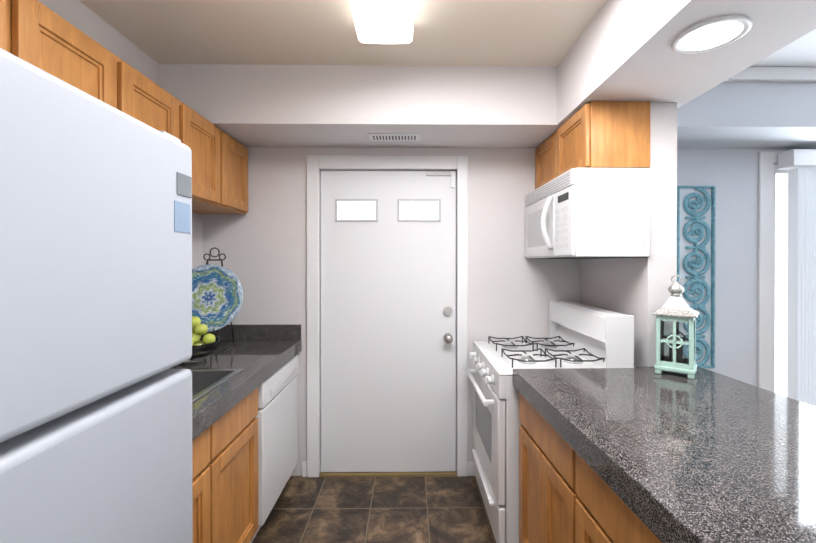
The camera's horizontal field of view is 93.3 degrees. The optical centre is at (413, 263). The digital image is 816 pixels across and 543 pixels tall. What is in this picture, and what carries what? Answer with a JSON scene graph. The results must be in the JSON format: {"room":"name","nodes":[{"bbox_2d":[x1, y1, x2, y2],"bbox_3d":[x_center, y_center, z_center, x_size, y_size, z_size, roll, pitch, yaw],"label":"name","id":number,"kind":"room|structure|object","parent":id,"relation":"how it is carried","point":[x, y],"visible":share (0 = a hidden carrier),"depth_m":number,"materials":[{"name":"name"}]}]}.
{"room":"kitchen","nodes":[
{"label":"kitchen","id":0,"kind":"room"},
{"bbox_2d":[38,0,157,84],"bbox_3d":[-1.428,0.168,0.051,0.100,2.520,4.170,0,0,-1],"label":"wall","id":1,"kind":"structure","parent":0,"point":[75,12],"depth_m":1.74,"materials":[{"name":"paint"}]},
{"bbox_2d":[0,0,5,50],"bbox_3d":[-1.224,-0.542,0.645,0.318,0.445,0.759,0,0,-1],"label":"upper cabinet","id":2,"kind":"object","parent":1,"relation":"attached to","point":[3,24],"depth_m":1.00,"materials":[{"name":"brown wood"}]},
{"bbox_2d":[6,0,178,138],"bbox_3d":[-1.232,-0.545,1.405,0.318,0.445,0.759,0,0,-1],"label":"upper cabinet","id":3,"kind":"object","parent":1,"relation":"attached to","point":[40,35],"visible":0.33,"depth_m":1.26,"materials":[{"name":"brown wood"}]},
{"bbox_2d":[176,98,247,213],"bbox_3d":[-1.240,-0.548,2.165,0.318,0.445,0.759,0,0,-1],"label":"upper cabinet","id":4,"kind":"object","parent":1,"relation":"attached to","point":[219,171],"visible":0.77,"depth_m":2.11,"materials":[{"name":"brown wood"}]},
{"bbox_2d":[158,63,557,475],"bbox_3d":[1.597,0.159,2.428,6.200,2.520,0.580,0,0,-1],"label":"wall","id":5,"kind":"structure","parent":0,"point":[500,124],"depth_m":2.57,"materials":[{"name":"paint"}]},
{"bbox_2d":[307,155,467,476],"bbox_3d":[-0.175,0.349,2.629,1.071,2.138,0.142,0,0,-1],"label":"door frame","id":6,"kind":"structure","parent":5,"relation":"attached to","point":[316,165],"depth_m":2.56,"materials":[{"name":"white wood"}]},
{"bbox_2d":[302,460,474,476],"bbox_3d":[1.947,1.377,0.297,5.340,0.100,4.616,0,0,-1],"label":"baseboard","id":7,"kind":"structure","parent":5,"relation":"attached to","point":[470,469],"depth_m":2.58,"materials":[{"name":"white"}]},
{"bbox_2d":[321,171,455,471],"bbox_3d":[-0.170,0.388,2.582,0.910,2.032,0.118,0,0,-1],"label":"exterior door","id":8,"kind":"structure","parent":5,"relation":"in","point":[388,321],"depth_m":2.60,"materials":[{"name":"white"}]},
{"bbox_2d":[368,133,419,140],"bbox_3d":[-0.118,-0.772,2.351,0.310,0.007,0.130,0,0,-1],"label":"air vent","id":9,"kind":"object","parent":5,"relation":"in","point":[394,136],"visible":1,"depth_m":2.33,"materials":[{"name":"white metal"}]},
{"bbox_2d":[252,476,495,542],"bbox_3d":[1.619,1.477,0.304,6.200,0.100,4.840,0,0,-1],"label":"floor","id":10,"kind":"structure","parent":0,"point":[393,509],"depth_m":2.21,"materials":[{"name":"tile"}]},
{"bbox_2d":[0,48,192,542],"bbox_3d":[-0.927,0.560,0.593,0.824,1.732,0.760,0,0,-1],"label":"refrigerator","id":11,"kind":"object","parent":10,"relation":"on","point":[95,310],"visible":1,"depth_m":0.66,"materials":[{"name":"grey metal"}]},
{"bbox_2d":[192,387,257,542],"bbox_3d":[-1.075,1.006,1.445,0.633,0.833,0.918,0,0,-1],"label":"base cabinet","id":12,"kind":"object","parent":10,"relation":"on","point":[225,476],"visible":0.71,"depth_m":1.60,"materials":[{"name":"brown wood"}]},
{"bbox_2d":[169,324,301,440],"bbox_3d":[-1.067,0.496,1.776,0.656,0.180,1.588,0,0,-1],"label":"countertop","id":13,"kind":"structure","parent":12,"relation":"on","point":[259,354],"depth_m":2.04,"materials":[{"name":"stone"}]},
{"bbox_2d":[181,316,219,364],"bbox_3d":[-1.124,0.385,1.970,0.244,0.238,0.244,0,0,-1],"label":"bowl","id":14,"kind":"object","parent":13,"relation":"on","point":[205,345],"visible":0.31,"depth_m":1.95,"materials":[{"name":"black"}]},
{"bbox_2d":[189,369,242,401],"bbox_3d":[-1.071,0.437,1.431,0.524,0.501,0.804,0,0,-1],"label":"stainless steel sink","id":15,"kind":"object","parent":13,"relation":"in","point":[203,383],"visible":0.12,"depth_m":1.80,"materials":[{"name":"grey metal"}]},
{"bbox_2d":[203,247,234,352],"bbox_3d":[-1.192,0.202,2.283,0.148,0.602,0.260,0,0,-1],"label":"plate stand","id":16,"kind":"object","parent":13,"relation":"on","point":[219,259],"visible":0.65,"depth_m":2.31,"materials":[{"name":"black metal"}]},
{"bbox_2d":[192,264,242,331],"bbox_3d":[-1.190,0.198,2.233,0.394,0.394,0.034,0,-12,-7],"label":"decorative plate","id":17,"kind":"object","parent":16,"relation":"on","point":[217,295],"visible":0.75,"depth_m":2.24,"materials":[{"name":"multicoloured ceramic"}]},
{"bbox_2d":[250,355,298,542],"bbox_3d":[-1.058,1.005,2.219,0.626,0.829,0.616,0,0,-1],"label":"dishwasher","id":18,"kind":"object","parent":10,"relation":"on","point":[277,416],"visible":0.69,"depth_m":2.11,"materials":[{"name":"white metal"}]},
{"bbox_2d":[519,393,558,542],"bbox_3d":[0.801,0.998,1.498,0.596,0.848,0.618,0,0,-3],"label":"base cabinet","id":19,"kind":"object","parent":10,"relation":"on","point":[538,440],"depth_m":1.56,"materials":[{"name":"brown wood"}]},
{"bbox_2d":[465,300,633,542],"bbox_3d":[0.688,0.831,2.195,0.702,1.177,0.754,0,0,-1],"label":"range","id":20,"kind":"object","parent":10,"relation":"on","point":[583,336],"visible":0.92,"depth_m":1.96,"materials":[{"name":"white metal"}]},
{"bbox_2d":[559,435,646,542],"bbox_3d":[0.823,1.000,1.026,0.596,0.848,0.592,0,0,-3],"label":"base cabinet","id":21,"kind":"object","parent":10,"relation":"on","point":[567,494],"depth_m":1.15,"materials":[{"name":"brown wood"}]},
{"bbox_2d":[647,527,661,542],"bbox_3d":[0.848,1.003,0.491,0.596,0.848,0.742,0,0,-3],"label":"base cabinet","id":22,"kind":"object","parent":10,"relation":"on","point":[651,537],"depth_m":0.86,"materials":[{"name":"brown wood"}]},
{"bbox_2d":[513,366,815,542],"bbox_3d":[0.970,0.536,0.663,0.989,0.080,2.580,0,0,-1],"label":"countertop","id":23,"kind":"structure","parent":22,"relation":"on","point":[705,456],"depth_m":1.05,"materials":[{"name":"stone"}]},
{"bbox_2d":[653,275,698,378],"bbox_3d":[1.184,0.270,1.739,0.160,0.441,0.160,0,0,39],"label":"decorative lantern","id":24,"kind":"object","parent":23,"relation":"on","point":[676,315],"visible":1,"depth_m":1.70,"materials":[{"name":"teal glass"}]},
{"bbox_2d":[79,0,815,66],"bbox_3d":[1.619,-1.143,0.293,6.200,0.100,4.840,0,0,-1],"label":"ceiling","id":25,"kind":"structure","parent":0,"point":[445,32],"depth_m":1.84,"materials":[{"name":"beige paint"}]},
{"bbox_2d":[349,0,413,43],"bbox_3d":[-0.122,-1.049,1.155,0.255,0.090,1.220,0,0,-1],"label":"ceiling light fixture","id":26,"kind":"object","parent":25,"relation":"attached to","point":[383,21],"visible":0.96,"depth_m":1.60,"materials":[{"name":"white plastic"}]},
{"bbox_2d":[558,0,815,386],"bbox_3d":[1.076,0.168,0.078,0.510,2.520,4.170,0,0,-1],"label":"wall","id":27,"kind":"structure","parent":0,"point":[706,130],"depth_m":1.96,"materials":[{"name":"paint"}]},
{"bbox_2d":[535,101,649,189],"bbox_3d":[0.967,-0.617,2.204,0.306,0.313,0.756,0,0,-1],"label":"upper cabinet","id":28,"kind":"object","parent":27,"relation":"attached to","point":[603,134],"visible":0.83,"depth_m":1.83,"materials":[{"name":"brown wood"}]},
{"bbox_2d":[524,168,649,258],"bbox_3d":[0.899,-0.245,2.205,0.442,0.427,0.757,0,0,-1],"label":"microwave","id":29,"kind":"object","parent":28,"relation":"attached to","point":[588,213],"visible":1,"depth_m":1.83,"materials":[{"name":"white"}]},
{"bbox_2d":[677,186,715,367],"bbox_3d":[1.888,0.088,2.585,0.255,1.227,0.028,0,0,-1],"label":"wall art","id":30,"kind":"object","parent":27,"relation":"attached to","point":[696,212],"visible":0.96,"depth_m":2.58,"materials":[{"name":"teal metal"}]},
{"bbox_2d":[672,15,752,53],"bbox_3d":[0.999,-0.766,1.298,0.216,0.010,0.216,0,0,-1],"label":"recessed light","id":31,"kind":"object","parent":27,"relation":"in","point":[712,34],"visible":1,"depth_m":1.29,"materials":[{"name":"white plastic"}]},
{"bbox_2d":[724,67,815,81],"bbox_3d":[2.954,-1.062,2.169,3.286,0.073,0.033,0,0,-1],"label":"crown molding","id":32,"kind":"structure","parent":27,"relation":"attached to","point":[778,74],"depth_m":2.14,"materials":[{"name":"white wood"}]},
{"bbox_2d":[758,151,789,392],"bbox_3d":[3.305,0.330,2.647,1.960,2.175,0.100,0,0,-1],"label":"window frame","id":33,"kind":"structure","parent":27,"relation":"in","point":[768,170],"depth_m":2.59,"materials":[{"name":"white"}]},
{"bbox_2d":[778,149,815,168],"bbox_3d":[3.341,-0.684,2.534,1.810,0.105,0.111,0,0,-1],"label":"blind valance","id":34,"kind":"object","parent":33,"relation":"attached to","point":[796,158],"visible":1,"depth_m":2.47,"materials":[{"name":"white plastic"}]},
{"bbox_2d":[787,167,815,406],"bbox_3d":[3.291,0.381,2.542,1.621,2.014,0.086,0,0,-1],"label":"vertical blinds","id":35,"kind":"object","parent":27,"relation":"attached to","point":[801,326],"visible":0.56,"depth_m":2.51,"materials":[{"name":"white plastic"}]},
{"label":"outside","id":36,"kind":"structure","parent":0,"visible":0},
{"bbox_2d":[775,175,787,396],"bbox_3d":[3.300,0.216,3.126,2.380,2.800,0.020,0,0,-1],"label":"window","id":37,"kind":"structure","parent":36,"point":[781,238],"depth_m":3.11,"materials":[{"name":"white glass"}]}
]}

